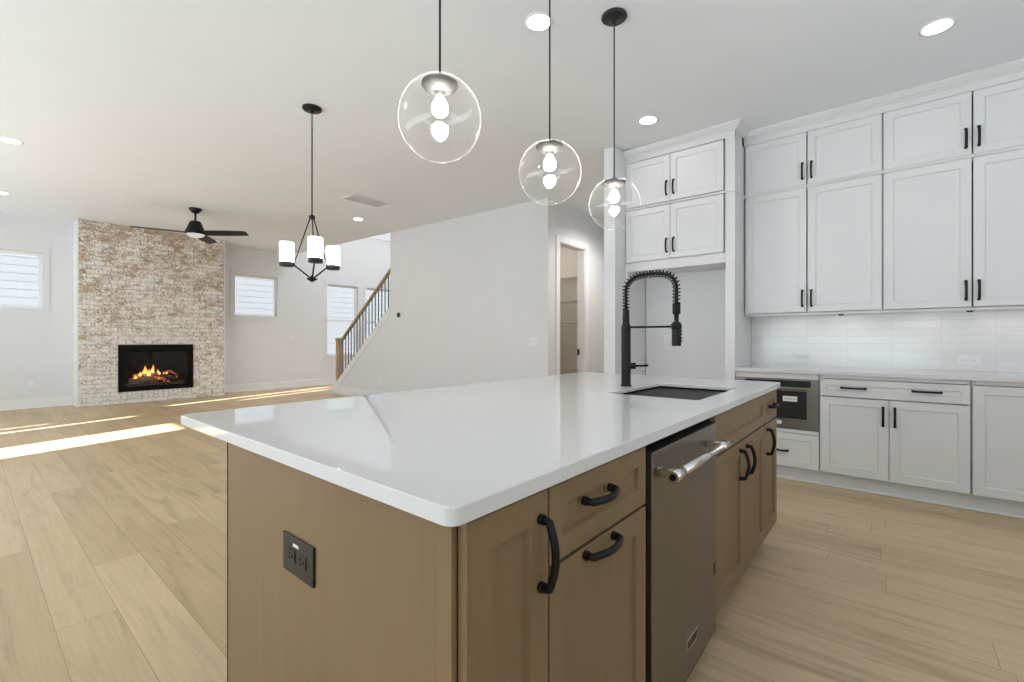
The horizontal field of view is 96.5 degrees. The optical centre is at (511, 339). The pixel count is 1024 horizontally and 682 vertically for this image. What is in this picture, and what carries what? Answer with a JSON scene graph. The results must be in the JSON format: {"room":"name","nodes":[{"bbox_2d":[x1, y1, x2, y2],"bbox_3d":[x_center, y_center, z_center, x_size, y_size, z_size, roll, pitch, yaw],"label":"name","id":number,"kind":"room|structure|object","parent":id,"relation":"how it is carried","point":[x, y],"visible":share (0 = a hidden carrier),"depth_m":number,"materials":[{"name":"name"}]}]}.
{"room":"open-plan kitchen","nodes":[
{"label":"open-plan kitchen","id":0,"kind":"room"},
{"bbox_2d":[0,200,307,253],"bbox_3d":[-7.637,-2.111,7.450,1.270,0.160,8.500,0,0,40],"label":"ceiling","id":1,"kind":"structure","parent":0,"point":[7,207],"depth_m":7.79,"materials":[{"name":"paint"}]},
{"bbox_2d":[0,213,389,400],"bbox_3d":[-6.723,-1.740,9.356,0.160,5.800,12.600,0,0,40],"label":"wall","id":2,"kind":"structure","parent":0,"point":[38,348],"depth_m":10.01,"materials":[{"name":"paint"}]},
{"bbox_2d":[0,244,49,314],"bbox_3d":[-8.286,-0.978,7.427,0.160,1.125,1.085,0,0,40],"label":"window","id":3,"kind":"structure","parent":2,"relation":"in","point":[44,255],"depth_m":7.75,"materials":[{"name":"paint"}]},
{"bbox_2d":[28,380,33,386],"bbox_3d":[-8.037,0.742,7.642,0.008,0.116,0.072,0,0,40],"label":"wall outlet","id":4,"kind":"object","parent":2,"relation":"attached to","point":[30,382],"visible":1,"depth_m":7.64,"materials":[{"name":"white plastic"}]},
{"bbox_2d":[0,378,336,410],"bbox_3d":[-6.647,1.077,9.299,0.028,0.164,12.190,0,0,40],"label":"baseboard","id":5,"kind":"structure","parent":2,"relation":"attached to","point":[7,405],"depth_m":9.91,"materials":[{"name":"paint"}]},
{"bbox_2d":[230,269,281,320],"bbox_3d":[-5.821,-0.971,10.394,0.160,1.090,1.080,0,0,40],"label":"window","id":6,"kind":"structure","parent":2,"relation":"in","point":[258,275],"depth_m":10.39,"materials":[{"name":"paint"}]},
{"bbox_2d":[324,281,360,358],"bbox_3d":[-4.470,-0.490,12.021,0.160,1.990,1.030,0,0,40],"label":"window","id":7,"kind":"structure","parent":2,"relation":"in","point":[326,283],"depth_m":11.98,"materials":[{"name":"paint"}]},
{"bbox_2d":[363,285,389,343],"bbox_3d":[-3.760,-0.490,12.875,0.160,1.990,1.030,0,0,40],"label":"window","id":8,"kind":"structure","parent":2,"relation":"in","point":[365,287],"depth_m":12.49,"materials":[{"name":"paint"}]},
{"bbox_2d":[371,237,389,243],"bbox_3d":[-3.540,-3.416,13.140,0.160,1.400,1.260,0,0,40],"label":"window","id":9,"kind":"structure","parent":2,"relation":"in","point":[372,238],"depth_m":12.84,"materials":[{"name":"paint"}]},
{"bbox_2d":[339,198,552,391],"bbox_3d":[-1.637,-0.413,8.065,5.625,3.145,0.115,0,0,40],"label":"wall","id":10,"kind":"structure","parent":0,"point":[470,294],"depth_m":7.20,"materials":[{"name":"paint"}]},
{"bbox_2d":[332,386,388,395],"bbox_3d":[-1.679,1.077,8.006,5.615,0.164,0.028,0,0,40],"label":"baseboard","id":11,"kind":"structure","parent":10,"relation":"attached to","point":[347,391],"depth_m":9.30,"materials":[{"name":"paint"}]},
{"bbox_2d":[530,338,536,345],"bbox_3d":[0.298,0.035,6.377,0.118,0.118,0.008,0,0,40],"label":"light switch","id":12,"kind":"object","parent":10,"relation":"attached to","point":[533,341],"visible":1,"depth_m":6.37,"materials":[{"name":"white plastic"}]},
{"bbox_2d":[0,0,1023,247],"bbox_3d":[-0.916,-2.041,4.531,12.800,0.300,12.600,0,0,40],"label":"ceiling","id":13,"kind":"structure","parent":0,"point":[147,111],"depth_m":3.49,"materials":[{"name":"paint"}]},
{"bbox_2d":[0,137,23,144],"bbox_3d":[-4.991,-1.976,4.556,0.172,0.010,0.172,0,0,40],"label":"recessed light","id":14,"kind":"object","parent":13,"relation":"in","point":[4,139],"visible":1,"depth_m":4.56,"materials":[{"name":"paint"}]},
{"bbox_2d":[1,138,20,143],"bbox_3d":[-4.991,-1.976,4.556,0.135,0.008,0.135,0,0,40],"label":"diffuser","id":15,"kind":"object","parent":14,"relation":"attached to","point":[8,140],"depth_m":4.56,"materials":[{"name":"white plastic"}]},
{"bbox_2d":[129,207,248,243],"bbox_3d":[-4.931,-1.778,6.941,1.279,0.445,1.305,0,0,40],"label":"ceiling fan","id":16,"kind":"object","parent":13,"relation":"hanging from","point":[194,229],"visible":1,"depth_m":6.96,"materials":[{"name":"black metal"}]},
{"bbox_2d":[279,103,339,281],"bbox_3d":[-1.629,-1.200,3.826,0.472,1.452,0.456,0,0,40],"label":"chandelier","id":17,"kind":"object","parent":13,"relation":"hanging from","point":[315,244],"visible":1,"depth_m":3.79,"materials":[{"name":"black metal"}]},
{"bbox_2d":[340,193,393,207],"bbox_3d":[-2.042,-1.957,6.462,0.380,0.014,0.610,0,0,40],"label":"ceiling vent","id":18,"kind":"object","parent":13,"relation":"in","point":[355,197],"visible":1,"depth_m":6.43,"materials":[{"name":"metal"}]},
{"bbox_2d":[397,0,480,162],"bbox_3d":[-0.259,-1.266,1.644,0.296,1.248,0.296,0,0,40],"label":"pendant light","id":19,"kind":"object","parent":13,"relation":"hanging from","point":[440,85],"visible":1,"depth_m":1.62,"materials":[{"name":"clear glass"}]},
{"bbox_2d":[524,12,552,31],"bbox_3d":[0.160,-1.891,2.727,0.172,0.010,0.172,0,0,40],"label":"recessed light","id":20,"kind":"object","parent":13,"relation":"in","point":[536,21],"visible":0.89,"depth_m":2.73,"materials":[{"name":"paint"}]},
{"bbox_2d":[527,14,548,29],"bbox_3d":[0.160,-1.892,2.727,0.135,0.008,0.135,0,0,40],"label":"diffuser","id":21,"kind":"object","parent":20,"relation":"attached to","point":[534,21],"depth_m":2.73,"materials":[{"name":"white plastic"}]},
{"bbox_2d":[519,0,580,204],"bbox_3d":[0.179,-1.266,2.172,0.296,1.248,0.296,0,0,40],"label":"pendant light","id":22,"kind":"object","parent":13,"relation":"hanging from","point":[549,147],"visible":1,"depth_m":2.16,"materials":[{"name":"clear glass"}]},
{"bbox_2d":[589,7,639,229],"bbox_3d":[0.598,-1.266,2.676,0.296,1.248,0.296,0,0,40],"label":"pendant light","id":23,"kind":"object","parent":13,"relation":"hanging from","point":[612,17],"visible":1,"depth_m":2.67,"materials":[{"name":"clear glass"}]},
{"bbox_2d":[638,115,658,124],"bbox_3d":[1.176,-1.891,3.950,0.172,0.010,0.172,0,0,40],"label":"recessed light","id":24,"kind":"object","parent":13,"relation":"in","point":[646,120],"visible":1,"depth_m":3.95,"materials":[{"name":"paint"}]},
{"bbox_2d":[640,117,655,123],"bbox_3d":[1.176,-1.892,3.950,0.135,0.008,0.135,0,0,40],"label":"diffuser","id":25,"kind":"object","parent":24,"relation":"attached to","point":[643,120],"depth_m":3.95,"materials":[{"name":"white plastic"}]},
{"bbox_2d":[918,17,956,36],"bbox_3d":[2.571,-1.889,2.766,0.172,0.010,0.172,0,0,40],"label":"recessed light","id":26,"kind":"object","parent":13,"relation":"in","point":[940,25],"visible":1,"depth_m":2.76,"materials":[{"name":"paint"}]},
{"bbox_2d":[922,19,952,34],"bbox_3d":[2.571,-1.890,2.766,0.135,0.008,0.135,0,0,40],"label":"diffuser","id":27,"kind":"object","parent":26,"relation":"attached to","point":[937,26],"depth_m":2.76,"materials":[{"name":"white plastic"}]},
{"bbox_2d":[0,384,1023,681],"bbox_3d":[-1.404,1.220,4.937,14.070,0.120,12.600,0,0,40],"label":"floor","id":28,"kind":"structure","parent":0,"point":[113,518],"depth_m":2.29,"materials":[{"name":"brown wood"}]},
{"bbox_2d":[73,219,224,407],"bbox_3d":[-6.819,-0.440,8.735,0.480,3.197,2.226,0,0,40],"label":"fireplace","id":29,"kind":"object","parent":28,"relation":"on","point":[114,304],"visible":1,"depth_m":8.38,"materials":[{"name":"brick"}]},
{"bbox_2d":[146,278,153,281],"bbox_3d":[-6.709,-1.101,8.483,0.008,0.072,0.115,0,0,40],"label":"wall outlet","id":30,"kind":"object","parent":29,"relation":"attached to","point":[147,279],"visible":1,"depth_m":8.48,"materials":[{"name":"white plastic"}]},
{"bbox_2d":[118,344,192,391],"bbox_3d":[-6.803,0.524,8.707,0.446,0.841,1.128,0,0,40],"label":"fireplace insert","id":31,"kind":"object","parent":29,"relation":"on","point":[140,367],"visible":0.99,"depth_m":8.71,"materials":[{"name":"black metal"}]},
{"bbox_2d":[164,279,172,283],"bbox_3d":[-6.531,-1.103,8.696,0.008,0.075,0.150,0,0,40],"label":"wall outlet","id":32,"kind":"object","parent":29,"relation":"attached to","point":[165,280],"visible":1,"depth_m":8.70,"materials":[{"name":"white plastic"}]},
{"bbox_2d":[227,442,455,681],"bbox_3d":[0.341,0.717,1.968,0.939,0.882,2.492,0,0,40],"label":"kitchen island","id":33,"kind":"object","parent":28,"relation":"on","point":[381,606],"visible":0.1,"depth_m":0.94,"materials":[{"name":"brown wood"}]},
{"bbox_2d":[283,531,314,588],"bbox_3d":[-0.481,0.492,1.026,0.143,0.087,0.008,0,0,40],"label":"wall outlet","id":34,"kind":"object","parent":33,"relation":"attached to","point":[298,556],"visible":1,"depth_m":1.02,"materials":[{"name":"black plastic"}]},
{"bbox_2d":[288,547,294,563],"bbox_3d":[-0.502,0.492,1.041,0.034,0.028,0.002,0,0,40],"label":"receptacle","id":35,"kind":"object","parent":34,"relation":"attached to","point":[291,550],"depth_m":1.04,"materials":[{"name":"black plastic"}]},
{"bbox_2d":[298,554,305,570],"bbox_3d":[-0.462,0.492,1.008,0.034,0.028,0.002,0,0,40],"label":"receptacle","id":36,"kind":"object","parent":34,"relation":"attached to","point":[301,557],"depth_m":1.01,"materials":[{"name":"black plastic"}]},
{"bbox_2d":[181,372,779,526],"bbox_3d":[0.227,0.261,2.051,1.296,0.030,2.543,0,0,40],"label":"island countertop","id":37,"kind":"structure","parent":33,"relation":"on","point":[457,455],"depth_m":1.20,"materials":[{"name":"white stone"}]},
{"bbox_2d":[620,270,681,385],"bbox_3d":[0.709,-0.053,2.332,0.322,0.596,0.089,0,0,40],"label":"kitchen faucet","id":38,"kind":"object","parent":37,"relation":"on","point":[676,326],"visible":1,"depth_m":2.38,"materials":[{"name":"black metal"}]},
{"bbox_2d":[621,386,728,399],"bbox_3d":[0.789,0.371,2.204,0.455,0.212,0.670,0,0,40],"label":"sink","id":39,"kind":"object","parent":37,"relation":"in","point":[658,391],"visible":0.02,"depth_m":2.32,"materials":[{"name":"grey metal"}]},
{"bbox_2d":[332,268,389,390],"bbox_3d":[-1.960,-0.337,8.927,4.045,2.991,1.072,0,0,40],"label":"stair railing","id":40,"kind":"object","parent":28,"relation":"on","point":[340,375],"depth_m":9.19,"materials":[{"name":"paint"}]},
{"bbox_2d":[456,488,559,681],"bbox_3d":[-0.212,0.717,0.967,0.638,0.882,0.220,0,0,40],"label":"base cabinet","id":41,"kind":"object","parent":28,"relation":"on","point":[503,585],"visible":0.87,"depth_m":0.79,"materials":[{"name":"brown wood"}]},
{"bbox_2d":[548,446,645,681],"bbox_3d":[0.003,0.717,1.225,0.638,0.882,0.448,0,0,40],"label":"base cabinet","id":42,"kind":"object","parent":28,"relation":"on","point":[597,603],"visible":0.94,"depth_m":1.04,"materials":[{"name":"brown wood"}]},
{"bbox_2d":[642,419,730,681],"bbox_3d":[0.362,0.718,1.623,0.662,0.873,0.615,0,0,40],"label":"dishwasher","id":43,"kind":"object","parent":28,"relation":"on","point":[680,504],"visible":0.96,"depth_m":1.41,"materials":[{"name":"silver metal"}]},
{"bbox_2d":[625,136,750,379],"bbox_3d":[1.745,-0.311,4.556,1.038,2.939,0.617,0,0,40],"label":"surround","id":44,"kind":"object","parent":28,"relation":"on","point":[737,326],"visible":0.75,"depth_m":4.14,"materials":[{"name":"paint"}]},
{"bbox_2d":[626,194,724,262],"bbox_3d":[1.693,-1.032,4.550,0.938,0.522,0.624,0,0,40],"label":"upper cabinet","id":45,"kind":"object","parent":44,"relation":"attached to","point":[695,227],"visible":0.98,"depth_m":4.31,"materials":[{"name":"paint"}]},
{"bbox_2d":[626,140,724,210],"bbox_3d":[1.693,-1.544,4.550,0.938,0.452,0.624,0,0,40],"label":"upper cabinet","id":46,"kind":"object","parent":44,"relation":"attached to","point":[699,170],"visible":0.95,"depth_m":4.31,"materials":[{"name":"paint"}]},
{"bbox_2d":[646,269,724,378],"bbox_3d":[1.863,0.237,4.750,0.905,1.845,0.189,0,0,40],"label":"wall niche","id":47,"kind":"object","parent":44,"relation":"attached to","point":[701,352],"visible":0.43,"depth_m":4.66,"materials":[{"name":"paint"}]},
{"bbox_2d":[664,335,669,343],"bbox_3d":[1.632,0.003,4.814,0.062,0.098,0.008,0,0,40],"label":"wall outlet","id":48,"kind":"object","parent":47,"relation":"attached to","point":[666,337],"visible":1,"depth_m":4.81,"materials":[{"name":"white plastic"}]},
{"bbox_2d":[623,118,749,163],"bbox_3d":[1.636,-1.835,4.378,1.098,0.110,0.308,0,0,40],"label":"trim","id":49,"kind":"structure","parent":44,"relation":"attached to","point":[738,128],"depth_m":4.23,"materials":[{"name":"paint"}]},
{"bbox_2d":[669,386,764,614],"bbox_3d":[0.817,0.717,2.206,0.638,0.882,0.858,0,0,40],"label":"base cabinet","id":50,"kind":"object","parent":28,"relation":"on","point":[740,469],"visible":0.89,"depth_m":1.98,"materials":[{"name":"brown wood"}]},
{"bbox_2d":[763,390,779,537],"bbox_3d":[1.194,0.717,2.659,0.638,0.882,0.316,0,0,40],"label":"base cabinet","id":51,"kind":"object","parent":28,"relation":"on","point":[771,405],"visible":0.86,"depth_m":2.50,"materials":[{"name":"brown wood"}]},
{"bbox_2d":[736,371,820,481],"bbox_3d":[2.370,0.717,4.023,0.616,0.882,0.647,0,0,40],"label":"base cabinet","id":52,"kind":"object","parent":28,"relation":"on","point":[798,451],"visible":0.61,"depth_m":3.72,"materials":[{"name":"paint"}]},
{"bbox_2d":[736,376,818,431],"bbox_3d":[2.350,0.528,3.997,0.599,0.409,0.534,0,0,40],"label":"oven","id":53,"kind":"object","parent":52,"relation":"in","point":[798,399],"visible":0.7,"depth_m":3.70,"materials":[{"name":"silver metal"}]},
{"bbox_2d":[735,364,1023,382],"bbox_3d":[3.168,0.261,3.371,2.674,0.030,0.642,0,0,40],"label":"countertop","id":54,"kind":"structure","parent":52,"relation":"on","point":[873,372],"depth_m":3.43,"materials":[{"name":"white stone"}]},
{"bbox_2d":[820,374,970,506],"bbox_3d":[2.934,0.717,3.555,0.849,0.882,0.647,0,0,40],"label":"base cabinet","id":55,"kind":"object","parent":28,"relation":"on","point":[910,437],"visible":0.99,"depth_m":3.31,"materials":[{"name":"paint"}]},
{"bbox_2d":[777,475,1023,518],"bbox_3d":[3.009,1.149,3.191,2.650,0.019,0.015,0,0,40],"label":"trim","id":56,"kind":"structure","parent":28,"relation":"on","point":[778,476],"depth_m":3.31,"materials":[{"name":"paint"}]},
{"bbox_2d":[970,381,1023,515],"bbox_3d":[3.452,0.717,3.125,0.496,0.882,0.647,0,0,40],"label":"base cabinet","id":57,"kind":"object","parent":28,"relation":"on","point":[997,408],"visible":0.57,"depth_m":3.00,"materials":[{"name":"paint"}]},
{"bbox_2d":[560,246,576,373],"bbox_3d":[0.325,-0.341,7.606,1.779,3.000,1.683,0,0,40],"label":"wall","id":58,"kind":"structure","parent":0,"point":[568,257],"depth_m":8.02,"materials":[{"name":"paint"}]},
{"bbox_2d":[560,277,576,290],"bbox_3d":[0.732,-0.931,8.024,1.630,0.207,0.318,0,0,40],"label":"wire shelf","id":59,"kind":"object","parent":58,"relation":"attached to","point":[567,278],"visible":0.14,"depth_m":7.75,"materials":[{"name":"white metal"}]},
{"bbox_2d":[560,300,576,312],"bbox_3d":[0.732,-0.541,8.024,1.630,0.207,0.318,0,0,40],"label":"wire shelf","id":60,"kind":"object","parent":58,"relation":"attached to","point":[571,301],"visible":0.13,"depth_m":7.73,"materials":[{"name":"white metal"}]},
{"bbox_2d":[560,367,576,371],"bbox_3d":[0.732,0.599,8.024,1.630,0.207,0.318,0,0,40],"label":"wire shelf","id":61,"kind":"object","parent":58,"relation":"attached to","point":[560,367],"visible":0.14,"depth_m":7.76,"materials":[{"name":"white metal"}]},
{"bbox_2d":[553,200,603,374],"bbox_3d":[1.759,-0.391,7.845,0.120,3.100,3.884,0,0,40],"label":"wall","id":62,"kind":"structure","parent":0,"point":[569,222],"depth_m":7.12,"materials":[{"name":"paint"}]},
{"bbox_2d":[556,234,588,374],"bbox_3d":[0.845,-0.151,6.735,0.142,2.619,0.879,0,0,40],"label":"door frame","id":63,"kind":"structure","parent":62,"relation":"in","point":[582,249],"depth_m":6.97,"materials":[{"name":"paint"}]},
{"bbox_2d":[604,146,625,373],"bbox_3d":[2.563,-0.368,6.451,0.121,3.055,5.000,0,0,40],"label":"wall","id":64,"kind":"structure","parent":0,"point":[614,213],"depth_m":4.54,"materials":[{"name":"paint"}]},
{"bbox_2d":[652,269,1010,372],"bbox_3d":[3.391,-0.365,3.683,4.690,3.050,0.120,0,0,40],"label":"wall","id":65,"kind":"structure","parent":0,"point":[715,269],"depth_m":4.47,"materials":[{"name":"paint"}]},
{"bbox_2d":[745,174,882,317],"bbox_3d":[2.619,-0.756,4.018,0.993,1.089,0.348,0,0,40],"label":"upper cabinet","id":66,"kind":"object","parent":65,"relation":"attached to","point":[815,250],"visible":1,"depth_m":3.88,"materials":[{"name":"paint"}]},
{"bbox_2d":[744,145,1023,198],"bbox_3d":[3.014,-1.315,3.709,2.003,0.027,0.317,0,0,40],"label":"trim","id":67,"kind":"structure","parent":66,"relation":"attached to","point":[1019,147],"depth_m":3.55,"materials":[{"name":"paint"}]},
{"bbox_2d":[745,114,882,195],"bbox_3d":[2.619,-1.554,4.018,0.993,0.450,0.348,0,0,40],"label":"upper cabinet","id":68,"kind":"object","parent":65,"relation":"attached to","point":[855,147],"visible":0.98,"depth_m":3.88,"materials":[{"name":"paint"}]},
{"bbox_2d":[743,58,1023,147],"bbox_3d":[2.907,-1.835,3.580,2.003,0.110,0.096,0,0,40],"label":"trim","id":69,"kind":"structure","parent":68,"relation":"attached to","point":[1011,71],"depth_m":3.53,"materials":[{"name":"paint"}]},
{"bbox_2d":[752,310,1023,372],"bbox_3d":[3.371,0.007,3.614,2.673,0.474,0.010,0,0,40],"label":"tile backsplash","id":70,"kind":"structure","parent":65,"relation":"attached to","point":[918,341],"depth_m":3.77,"materials":[{"name":"white tile"}]},
{"bbox_2d":[796,353,810,360],"bbox_3d":[2.665,0.166,4.188,0.118,0.072,0.008,0,0,40],"label":"wall outlet","id":71,"kind":"object","parent":70,"relation":"attached to","point":[799,356],"visible":1,"depth_m":4.18,"materials":[{"name":"white plastic"}]},
{"bbox_2d":[957,355,980,365],"bbox_3d":[3.496,0.160,3.498,0.132,0.080,0.008,0,0,40],"label":"wall outlet","id":72,"kind":"object","parent":70,"relation":"attached to","point":[961,359],"visible":1,"depth_m":3.50,"materials":[{"name":"white plastic"}]},
{"bbox_2d":[883,149,1023,313],"bbox_3d":[3.387,-0.756,3.380,1.000,1.089,0.348,0,0,40],"label":"upper cabinet","id":73,"kind":"object","parent":65,"relation":"attached to","point":[953,232],"visible":1,"depth_m":3.34,"materials":[{"name":"paint"}]},
{"bbox_2d":[883,79,1023,169],"bbox_3d":[3.387,-1.554,3.380,1.000,0.450,0.348,0,0,40],"label":"upper cabinet","id":74,"kind":"object","parent":65,"relation":"attached to","point":[990,118],"visible":0.98,"depth_m":3.33,"materials":[{"name":"paint"}]},
{"label":"outside","id":75,"kind":"structure","parent":0,"visible":0},
{"bbox_3d":[-7.692,1.534,6.390,60.000,0.250,60.000,0,0,40],"label":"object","id":76,"kind":"structure","parent":75,"visible":0},
{"bbox_2d":[0,233,389,353],"bbox_3d":[-8.340,-2.561,13.430,0.006,7.920,22.000,0,0,40],"label":"windows","id":77,"kind":"structure","parent":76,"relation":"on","point":[19,273],"depth_m":13.95,"materials":[{"name":"white glass"}]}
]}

